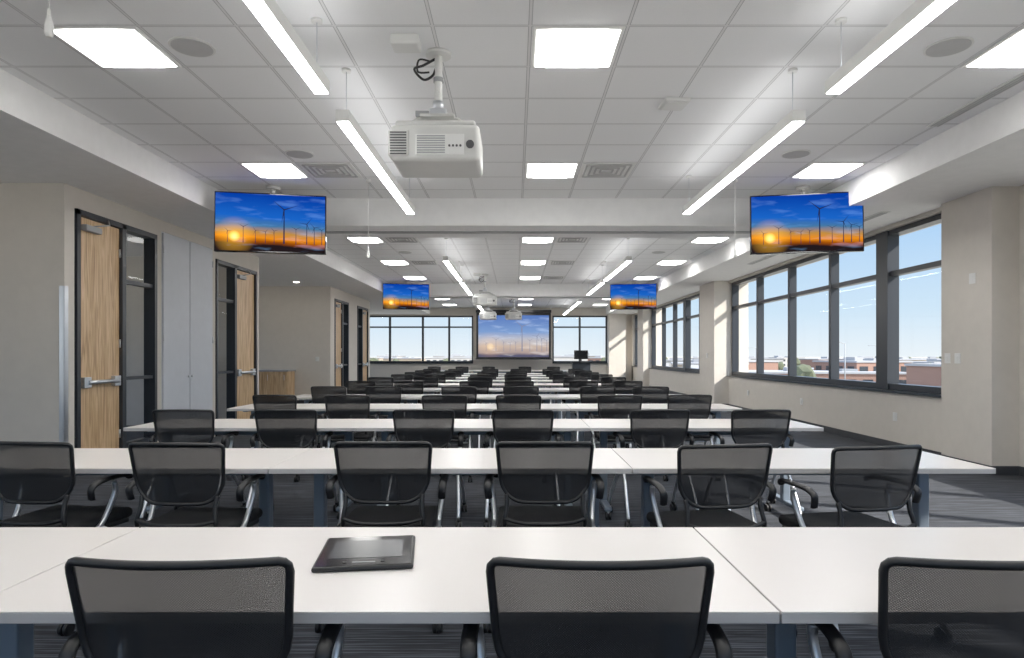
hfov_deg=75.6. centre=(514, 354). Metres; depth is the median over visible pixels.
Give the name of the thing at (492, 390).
table
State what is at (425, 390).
table
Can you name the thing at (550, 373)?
office chair
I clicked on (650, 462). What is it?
table
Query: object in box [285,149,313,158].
ceiling speaker
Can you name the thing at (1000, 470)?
baseboard
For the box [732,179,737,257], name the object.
microphone
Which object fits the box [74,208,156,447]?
door
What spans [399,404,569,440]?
table
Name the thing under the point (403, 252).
ceiling speaker
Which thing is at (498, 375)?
table
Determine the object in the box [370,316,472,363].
window
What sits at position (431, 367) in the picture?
office chair
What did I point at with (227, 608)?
office chair
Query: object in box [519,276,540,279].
light
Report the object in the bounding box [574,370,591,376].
office chair
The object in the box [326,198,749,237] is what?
ceiling beam
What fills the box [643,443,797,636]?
office chair
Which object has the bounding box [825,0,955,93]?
linear pendant light
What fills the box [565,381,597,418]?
office chair
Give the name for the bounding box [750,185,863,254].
television
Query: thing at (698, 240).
light
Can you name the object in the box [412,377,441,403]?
office chair
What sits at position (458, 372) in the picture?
office chair
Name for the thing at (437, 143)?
ceiling projector
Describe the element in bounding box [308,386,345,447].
office chair
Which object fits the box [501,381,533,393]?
office chair
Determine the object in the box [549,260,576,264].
air diffuser
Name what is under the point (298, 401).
baseboard
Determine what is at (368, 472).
office chair
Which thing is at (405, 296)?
television
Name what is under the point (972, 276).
wall switch plate
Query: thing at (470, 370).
table
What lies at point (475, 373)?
table
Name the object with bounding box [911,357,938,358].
office building
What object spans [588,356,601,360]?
office building
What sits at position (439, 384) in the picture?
table
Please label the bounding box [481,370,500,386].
office chair
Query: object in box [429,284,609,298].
ceiling beam
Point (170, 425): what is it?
office chair
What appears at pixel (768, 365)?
office building
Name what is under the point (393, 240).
air diffuser
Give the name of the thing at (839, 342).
street light pole
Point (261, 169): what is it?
light
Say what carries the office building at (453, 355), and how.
on the ground
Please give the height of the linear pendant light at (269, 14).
0.436 m
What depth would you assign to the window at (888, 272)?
10.62 m
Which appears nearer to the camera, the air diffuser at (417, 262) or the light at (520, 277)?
the air diffuser at (417, 262)
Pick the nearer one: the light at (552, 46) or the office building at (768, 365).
the light at (552, 46)
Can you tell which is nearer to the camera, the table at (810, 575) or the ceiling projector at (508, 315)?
the table at (810, 575)
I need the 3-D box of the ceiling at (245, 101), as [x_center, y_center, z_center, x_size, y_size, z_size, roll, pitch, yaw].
[0.135,-2.200,13.500,7.990,0.100,33.000,0,0,0]
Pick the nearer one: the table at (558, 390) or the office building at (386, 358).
the table at (558, 390)
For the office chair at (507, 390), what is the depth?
8.72 m
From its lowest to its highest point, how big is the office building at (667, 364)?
7.509 m
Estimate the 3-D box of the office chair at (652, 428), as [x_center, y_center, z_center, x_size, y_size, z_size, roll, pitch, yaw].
[1.089,0.860,5.244,0.599,0.899,0.610,0,0,-7]
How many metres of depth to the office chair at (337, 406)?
6.88 m
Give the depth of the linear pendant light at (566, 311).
26.61 m
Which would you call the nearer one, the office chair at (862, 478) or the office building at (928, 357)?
the office chair at (862, 478)
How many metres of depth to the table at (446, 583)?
1.83 m
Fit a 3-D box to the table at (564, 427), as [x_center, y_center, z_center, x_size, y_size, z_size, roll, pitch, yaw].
[-0.325,0.940,5.529,1.825,0.740,0.720,0,0,0]
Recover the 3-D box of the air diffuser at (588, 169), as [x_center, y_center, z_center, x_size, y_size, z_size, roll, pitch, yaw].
[1.060,-2.140,7.665,0.600,0.020,0.600,0,0,0]
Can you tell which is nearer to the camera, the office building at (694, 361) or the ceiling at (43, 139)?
the ceiling at (43, 139)
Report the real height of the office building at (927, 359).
7.792 m
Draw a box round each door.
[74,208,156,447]
[215,259,256,435]
[335,299,348,387]
[357,306,368,380]
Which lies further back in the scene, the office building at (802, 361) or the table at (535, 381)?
the office building at (802, 361)
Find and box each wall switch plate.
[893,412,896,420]
[945,353,949,362]
[954,353,960,363]
[969,273,975,283]
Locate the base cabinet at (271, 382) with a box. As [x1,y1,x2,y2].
[259,370,295,394]
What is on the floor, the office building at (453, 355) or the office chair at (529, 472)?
the office chair at (529, 472)
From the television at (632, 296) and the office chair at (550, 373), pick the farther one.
the television at (632, 296)
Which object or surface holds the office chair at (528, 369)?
on the floor
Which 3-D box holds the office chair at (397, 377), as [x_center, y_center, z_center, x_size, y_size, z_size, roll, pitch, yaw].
[-2.476,0.860,14.530,0.599,0.899,0.610,0,0,-6]
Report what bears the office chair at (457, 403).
on the floor
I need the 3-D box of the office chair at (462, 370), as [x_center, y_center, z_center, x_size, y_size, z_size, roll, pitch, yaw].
[-1.754,0.860,20.032,0.599,0.899,0.610,0,0,6]
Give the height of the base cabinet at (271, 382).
0.920 m
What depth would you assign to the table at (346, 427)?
5.41 m
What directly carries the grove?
on the ground
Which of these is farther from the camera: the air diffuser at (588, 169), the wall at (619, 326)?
the wall at (619, 326)
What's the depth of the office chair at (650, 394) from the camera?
8.71 m
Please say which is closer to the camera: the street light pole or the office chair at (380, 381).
the office chair at (380, 381)
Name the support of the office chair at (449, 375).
on the floor
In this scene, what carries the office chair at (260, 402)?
on the floor
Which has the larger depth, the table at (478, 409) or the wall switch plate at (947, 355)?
the wall switch plate at (947, 355)
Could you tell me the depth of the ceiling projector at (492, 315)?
24.38 m
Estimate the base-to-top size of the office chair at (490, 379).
0.899 m
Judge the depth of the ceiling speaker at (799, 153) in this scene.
7.04 m
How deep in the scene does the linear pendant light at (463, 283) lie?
16.76 m
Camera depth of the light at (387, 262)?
15.17 m
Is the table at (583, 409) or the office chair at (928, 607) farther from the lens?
the table at (583, 409)
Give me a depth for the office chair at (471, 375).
14.24 m
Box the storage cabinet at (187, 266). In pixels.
[162,232,212,409]
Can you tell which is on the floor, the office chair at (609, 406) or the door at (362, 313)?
the office chair at (609, 406)
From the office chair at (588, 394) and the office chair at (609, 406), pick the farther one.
the office chair at (588, 394)
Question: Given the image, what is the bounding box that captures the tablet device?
[311,535,414,572]
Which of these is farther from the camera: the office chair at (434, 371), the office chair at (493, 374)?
the office chair at (434, 371)
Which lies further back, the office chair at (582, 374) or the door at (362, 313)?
the door at (362, 313)
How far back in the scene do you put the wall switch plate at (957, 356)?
7.74 m
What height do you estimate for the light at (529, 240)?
0.024 m
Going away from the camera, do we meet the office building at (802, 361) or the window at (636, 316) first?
the window at (636, 316)
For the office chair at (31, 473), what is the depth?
3.19 m
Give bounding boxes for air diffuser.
[296,162,361,177]
[384,238,419,242]
[409,260,437,264]
[542,276,564,278]
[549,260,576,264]
[555,238,588,242]
[578,162,636,177]
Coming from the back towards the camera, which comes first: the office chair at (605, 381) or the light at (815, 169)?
the office chair at (605, 381)
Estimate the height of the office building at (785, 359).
8.737 m
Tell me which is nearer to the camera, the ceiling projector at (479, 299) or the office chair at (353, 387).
the office chair at (353, 387)
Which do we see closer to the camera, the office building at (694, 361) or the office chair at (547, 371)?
the office chair at (547, 371)
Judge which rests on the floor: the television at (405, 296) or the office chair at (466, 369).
the office chair at (466, 369)
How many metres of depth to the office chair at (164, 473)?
3.15 m
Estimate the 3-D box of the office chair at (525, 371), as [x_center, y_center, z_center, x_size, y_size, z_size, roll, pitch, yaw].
[0.088,0.860,18.232,0.599,0.899,0.610,0,0,-4]
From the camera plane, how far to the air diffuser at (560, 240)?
12.30 m
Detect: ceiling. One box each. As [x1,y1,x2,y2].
[0,0,1023,307]
[0,68,429,314]
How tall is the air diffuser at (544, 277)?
0.020 m
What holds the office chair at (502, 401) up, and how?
on the floor
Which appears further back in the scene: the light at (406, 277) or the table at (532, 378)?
the light at (406, 277)
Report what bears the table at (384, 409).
on the floor
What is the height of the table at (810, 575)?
0.740 m
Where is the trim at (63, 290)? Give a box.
[59,286,67,441]
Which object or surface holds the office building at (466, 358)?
on the ground
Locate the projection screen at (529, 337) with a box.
[476,306,551,358]
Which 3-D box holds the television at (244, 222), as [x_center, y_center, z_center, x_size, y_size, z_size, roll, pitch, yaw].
[-3.069,-1.710,8.371,1.342,0.873,0.285,0,0,-11]
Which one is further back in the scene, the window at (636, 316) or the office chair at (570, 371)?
the window at (636, 316)
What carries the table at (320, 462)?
on the floor
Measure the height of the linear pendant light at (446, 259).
0.436 m
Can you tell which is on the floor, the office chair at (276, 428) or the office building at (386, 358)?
the office chair at (276, 428)
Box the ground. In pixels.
[414,357,938,359]
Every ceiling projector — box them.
[388,33,482,177]
[473,273,496,305]
[479,306,496,319]
[505,299,521,319]
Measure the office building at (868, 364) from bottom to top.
8.710 m
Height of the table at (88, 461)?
0.740 m
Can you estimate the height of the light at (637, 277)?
0.024 m
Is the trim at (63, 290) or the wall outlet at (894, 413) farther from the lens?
the wall outlet at (894, 413)
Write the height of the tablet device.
0.016 m
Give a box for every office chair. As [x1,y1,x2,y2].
[0,441,132,635]
[58,557,343,657]
[125,442,265,527]
[140,409,245,519]
[242,395,299,481]
[246,409,339,511]
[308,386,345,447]
[315,441,448,632]
[320,395,379,447]
[346,381,378,436]
[365,386,406,418]
[368,377,393,385]
[385,409,466,526]
[391,374,412,382]
[394,381,428,403]
[402,372,423,403]
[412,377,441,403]
[415,370,431,374]
[421,395,473,481]
[423,369,438,373]
[424,374,445,393]
[428,366,440,371]
[437,372,458,382]
[441,386,485,447]
[444,370,463,379]
[448,369,463,382]
[455,366,470,379]
[459,381,492,436]
[460,557,732,657]
[468,377,495,403]
[470,374,494,386]
[477,372,498,386]
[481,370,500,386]
[482,366,498,379]
[483,409,560,526]
[483,441,604,632]
[491,395,541,481]
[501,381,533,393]
[502,374,525,386]
[503,386,543,403]
[506,372,524,373]
[506,377,530,380]
[510,370,526,376]
[518,366,534,372]
[542,369,557,374]
[546,366,559,379]
[546,370,562,387]
[546,372,567,382]
[549,374,576,415]
[558,377,587,418]
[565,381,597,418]
[568,369,583,374]
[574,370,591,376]
[574,386,619,447]
[578,372,598,403]
[588,395,642,447]
[591,374,612,382]
[601,377,625,385]
[608,409,698,526]
[613,381,642,393]
[625,386,668,447]
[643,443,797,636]
[663,394,715,480]
[700,409,801,512]
[777,444,921,651]
[807,557,1023,657]
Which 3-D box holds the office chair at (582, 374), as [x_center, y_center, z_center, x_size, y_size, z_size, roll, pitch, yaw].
[1.837,0.860,16.349,0.599,0.899,0.610,0,0,6]
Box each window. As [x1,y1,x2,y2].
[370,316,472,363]
[552,316,607,363]
[632,314,637,366]
[649,294,699,373]
[727,213,940,397]
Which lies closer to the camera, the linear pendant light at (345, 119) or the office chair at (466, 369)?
the linear pendant light at (345, 119)
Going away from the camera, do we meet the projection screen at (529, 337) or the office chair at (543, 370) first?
the office chair at (543, 370)
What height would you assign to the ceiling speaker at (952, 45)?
0.012 m
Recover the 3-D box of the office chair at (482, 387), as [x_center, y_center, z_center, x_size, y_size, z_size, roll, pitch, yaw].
[-0.661,0.860,10.780,0.599,0.899,0.610,0,0,-2]
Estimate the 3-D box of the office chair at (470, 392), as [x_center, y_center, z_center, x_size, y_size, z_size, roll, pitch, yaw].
[-0.725,0.860,8.933,0.599,0.899,0.610,0,0,4]
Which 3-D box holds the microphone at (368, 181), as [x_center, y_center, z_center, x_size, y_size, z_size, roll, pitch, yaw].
[-1.800,-1.670,8.100,0.060,0.960,0.060,0,0,0]
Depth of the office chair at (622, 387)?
10.60 m
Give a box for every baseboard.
[297,400,312,403]
[669,390,1023,475]
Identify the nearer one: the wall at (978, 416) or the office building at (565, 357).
the wall at (978, 416)
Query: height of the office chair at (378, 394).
0.899 m
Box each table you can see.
[0,448,311,526]
[0,527,138,657]
[0,527,778,623]
[123,419,374,518]
[227,404,407,475]
[269,448,631,526]
[296,394,428,445]
[346,388,440,393]
[357,419,589,505]
[393,383,452,387]
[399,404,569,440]
[429,394,558,403]
[439,388,550,393]
[450,383,545,387]
[458,380,541,382]
[465,377,538,379]
[470,370,509,372]
[475,373,533,374]
[498,375,535,376]
[536,375,574,387]
[538,377,548,393]
[541,380,590,403]
[544,383,600,403]
[549,388,569,418]
[556,394,681,418]
[566,404,741,443]
[581,419,823,518]
[612,448,995,526]
[694,527,1023,657]
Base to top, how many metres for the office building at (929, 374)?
8.521 m
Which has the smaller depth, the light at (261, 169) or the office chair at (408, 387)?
the light at (261, 169)
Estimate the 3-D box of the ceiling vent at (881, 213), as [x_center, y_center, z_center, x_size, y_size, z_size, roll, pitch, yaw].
[4.750,-1.833,9.200,0.120,0.014,1.500,0,0,0]
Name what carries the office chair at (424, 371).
on the floor
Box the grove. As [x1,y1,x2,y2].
[370,356,940,376]
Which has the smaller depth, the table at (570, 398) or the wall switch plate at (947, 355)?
the wall switch plate at (947, 355)
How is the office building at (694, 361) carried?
on the ground
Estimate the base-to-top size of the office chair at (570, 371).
0.899 m
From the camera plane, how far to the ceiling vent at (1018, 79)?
5.54 m
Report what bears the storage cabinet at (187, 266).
on the floor
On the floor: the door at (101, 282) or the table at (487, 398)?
the table at (487, 398)
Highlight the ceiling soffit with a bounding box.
[606,90,1023,314]
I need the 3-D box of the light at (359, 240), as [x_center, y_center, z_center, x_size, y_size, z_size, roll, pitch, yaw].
[-2.780,-2.138,12.240,0.600,0.024,0.600,0,0,0]
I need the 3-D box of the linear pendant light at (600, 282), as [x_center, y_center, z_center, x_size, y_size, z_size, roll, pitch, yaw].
[2.090,-1.932,17.300,0.100,0.436,3.200,0,0,0]
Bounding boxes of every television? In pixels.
[214,185,326,254]
[383,281,428,309]
[610,281,656,309]
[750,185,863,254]
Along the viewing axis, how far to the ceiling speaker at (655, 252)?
13.77 m
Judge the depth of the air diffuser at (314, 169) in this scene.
7.61 m
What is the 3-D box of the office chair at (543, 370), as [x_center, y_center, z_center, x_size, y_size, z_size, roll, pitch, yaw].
[1.065,0.860,20.049,0.599,0.899,0.610,0,0,2]
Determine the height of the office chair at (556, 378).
0.899 m
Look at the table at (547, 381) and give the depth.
14.75 m
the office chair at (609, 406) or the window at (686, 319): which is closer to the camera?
the office chair at (609, 406)
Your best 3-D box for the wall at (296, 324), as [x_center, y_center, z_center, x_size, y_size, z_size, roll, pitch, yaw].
[-7.310,-0.265,14.780,4.980,3.150,15.440,0,0,0]
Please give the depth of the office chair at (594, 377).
14.28 m
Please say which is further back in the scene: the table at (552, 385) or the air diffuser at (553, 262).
the air diffuser at (553, 262)
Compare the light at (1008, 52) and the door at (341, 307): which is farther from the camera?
the door at (341, 307)
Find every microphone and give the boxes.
[44,0,53,37]
[366,179,370,257]
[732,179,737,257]
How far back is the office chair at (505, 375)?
14.29 m
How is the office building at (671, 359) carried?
on the ground
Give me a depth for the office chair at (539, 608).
1.35 m
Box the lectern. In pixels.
[570,350,591,369]
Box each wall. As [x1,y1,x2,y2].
[0,183,369,446]
[370,308,631,382]
[632,185,1023,466]
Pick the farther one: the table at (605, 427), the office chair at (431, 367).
the office chair at (431, 367)
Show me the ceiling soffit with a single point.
(985, 150)
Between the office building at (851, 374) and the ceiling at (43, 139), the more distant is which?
the office building at (851, 374)
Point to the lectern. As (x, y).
(578, 354)
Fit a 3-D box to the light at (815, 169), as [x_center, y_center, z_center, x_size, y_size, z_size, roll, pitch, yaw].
[3.620,-2.138,7.665,0.600,0.024,0.600,0,0,0]
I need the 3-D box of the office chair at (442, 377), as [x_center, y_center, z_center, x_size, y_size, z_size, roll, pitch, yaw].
[-1.731,0.860,14.518,0.599,0.899,0.610,0,0,1]
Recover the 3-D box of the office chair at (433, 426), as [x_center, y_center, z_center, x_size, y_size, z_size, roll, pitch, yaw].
[-0.700,0.860,5.244,0.599,0.899,0.610,0,0,0]
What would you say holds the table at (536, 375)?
on the floor
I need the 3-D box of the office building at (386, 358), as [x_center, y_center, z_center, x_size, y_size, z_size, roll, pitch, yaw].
[-88.095,5.142,478.330,49.454,8.335,25.244,0,0,9]
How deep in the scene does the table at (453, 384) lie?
12.75 m
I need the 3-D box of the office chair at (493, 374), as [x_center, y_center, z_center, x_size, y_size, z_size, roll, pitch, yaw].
[-0.705,0.860,16.393,0.599,0.899,0.610,0,0,-4]
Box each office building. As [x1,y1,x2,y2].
[379,356,425,360]
[426,356,471,360]
[433,354,471,356]
[554,355,587,360]
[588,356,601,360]
[666,358,682,366]
[666,363,698,368]
[670,359,748,366]
[691,359,778,369]
[748,356,783,361]
[748,367,905,383]
[769,356,805,366]
[799,357,843,367]
[812,357,912,371]
[863,356,926,360]
[904,363,940,385]
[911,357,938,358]
[912,359,940,362]
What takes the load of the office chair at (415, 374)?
on the floor
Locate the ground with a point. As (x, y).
(414, 357)
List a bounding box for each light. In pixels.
[54,26,181,67]
[239,162,308,177]
[243,0,329,93]
[335,67,414,213]
[347,238,383,242]
[379,260,408,264]
[402,276,426,279]
[443,238,461,280]
[460,265,471,294]
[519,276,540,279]
[520,260,546,264]
[521,238,553,242]
[525,162,578,177]
[531,26,624,67]
[563,304,570,314]
[570,299,580,308]
[586,265,604,294]
[603,238,631,280]
[633,276,657,279]
[656,260,687,264]
[682,67,805,213]
[690,238,727,242]
[790,162,865,177]
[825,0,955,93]
[961,26,1023,67]
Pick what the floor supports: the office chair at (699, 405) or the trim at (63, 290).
the office chair at (699, 405)
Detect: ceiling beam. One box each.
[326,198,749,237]
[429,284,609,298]
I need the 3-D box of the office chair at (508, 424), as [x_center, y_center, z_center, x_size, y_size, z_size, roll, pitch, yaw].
[0.060,0.860,5.244,0.599,0.899,0.610,0,0,0]
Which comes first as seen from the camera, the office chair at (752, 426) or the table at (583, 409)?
the office chair at (752, 426)
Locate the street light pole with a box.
[839,342,845,378]
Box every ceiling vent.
[747,254,778,264]
[864,211,890,221]
[926,72,1023,126]
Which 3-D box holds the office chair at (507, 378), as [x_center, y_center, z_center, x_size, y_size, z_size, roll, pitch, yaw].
[0.069,0.860,12.649,0.599,0.899,0.610,0,0,-1]
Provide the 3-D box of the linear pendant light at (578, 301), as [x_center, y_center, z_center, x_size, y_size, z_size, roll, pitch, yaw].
[2.090,-1.932,22.900,0.100,0.436,3.200,0,0,0]
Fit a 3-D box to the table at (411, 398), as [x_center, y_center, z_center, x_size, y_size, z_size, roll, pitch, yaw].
[-2.155,0.940,9.233,1.825,0.740,0.720,0,0,0]
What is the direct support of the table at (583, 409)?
on the floor
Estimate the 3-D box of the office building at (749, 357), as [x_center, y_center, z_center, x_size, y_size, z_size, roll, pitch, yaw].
[152.436,5.099,417.354,29.913,8.422,14.304,0,0,5]
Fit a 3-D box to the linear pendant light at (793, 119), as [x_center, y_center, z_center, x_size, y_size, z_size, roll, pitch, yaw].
[2.090,-1.932,6.450,0.100,0.436,3.200,0,0,0]
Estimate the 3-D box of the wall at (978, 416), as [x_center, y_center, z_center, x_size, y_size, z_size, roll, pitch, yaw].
[5.375,-0.265,13.500,0.850,3.150,33.000,0,0,0]
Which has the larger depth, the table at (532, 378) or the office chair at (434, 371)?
the office chair at (434, 371)
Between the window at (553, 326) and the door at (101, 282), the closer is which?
the door at (101, 282)
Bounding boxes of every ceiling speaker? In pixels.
[168,36,215,56]
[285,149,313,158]
[398,251,411,253]
[651,251,665,253]
[781,149,810,158]
[923,36,974,56]
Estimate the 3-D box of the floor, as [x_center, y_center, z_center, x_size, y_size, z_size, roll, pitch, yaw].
[-2.100,1.410,13.550,15.800,0.200,33.500,0,0,0]
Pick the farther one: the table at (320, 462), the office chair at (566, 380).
the office chair at (566, 380)
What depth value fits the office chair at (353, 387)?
10.56 m
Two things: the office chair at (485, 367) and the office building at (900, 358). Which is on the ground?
the office building at (900, 358)
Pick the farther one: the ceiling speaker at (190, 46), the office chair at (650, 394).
the office chair at (650, 394)
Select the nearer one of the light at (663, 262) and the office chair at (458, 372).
the light at (663, 262)
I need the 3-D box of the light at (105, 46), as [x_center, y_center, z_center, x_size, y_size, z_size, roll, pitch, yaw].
[-2.780,-2.138,4.615,0.600,0.024,0.600,0,0,0]
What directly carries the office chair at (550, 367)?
on the floor
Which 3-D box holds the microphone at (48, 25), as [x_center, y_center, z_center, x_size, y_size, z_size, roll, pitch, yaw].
[-2.330,-1.870,3.300,0.060,0.560,0.060,0,0,0]
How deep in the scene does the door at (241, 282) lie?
11.51 m
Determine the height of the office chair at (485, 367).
0.899 m
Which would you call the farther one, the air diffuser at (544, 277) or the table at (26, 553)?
the air diffuser at (544, 277)
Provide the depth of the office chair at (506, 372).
16.09 m
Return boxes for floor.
[3,386,1023,657]
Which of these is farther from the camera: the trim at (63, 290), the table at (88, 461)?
the trim at (63, 290)
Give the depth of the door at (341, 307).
18.87 m

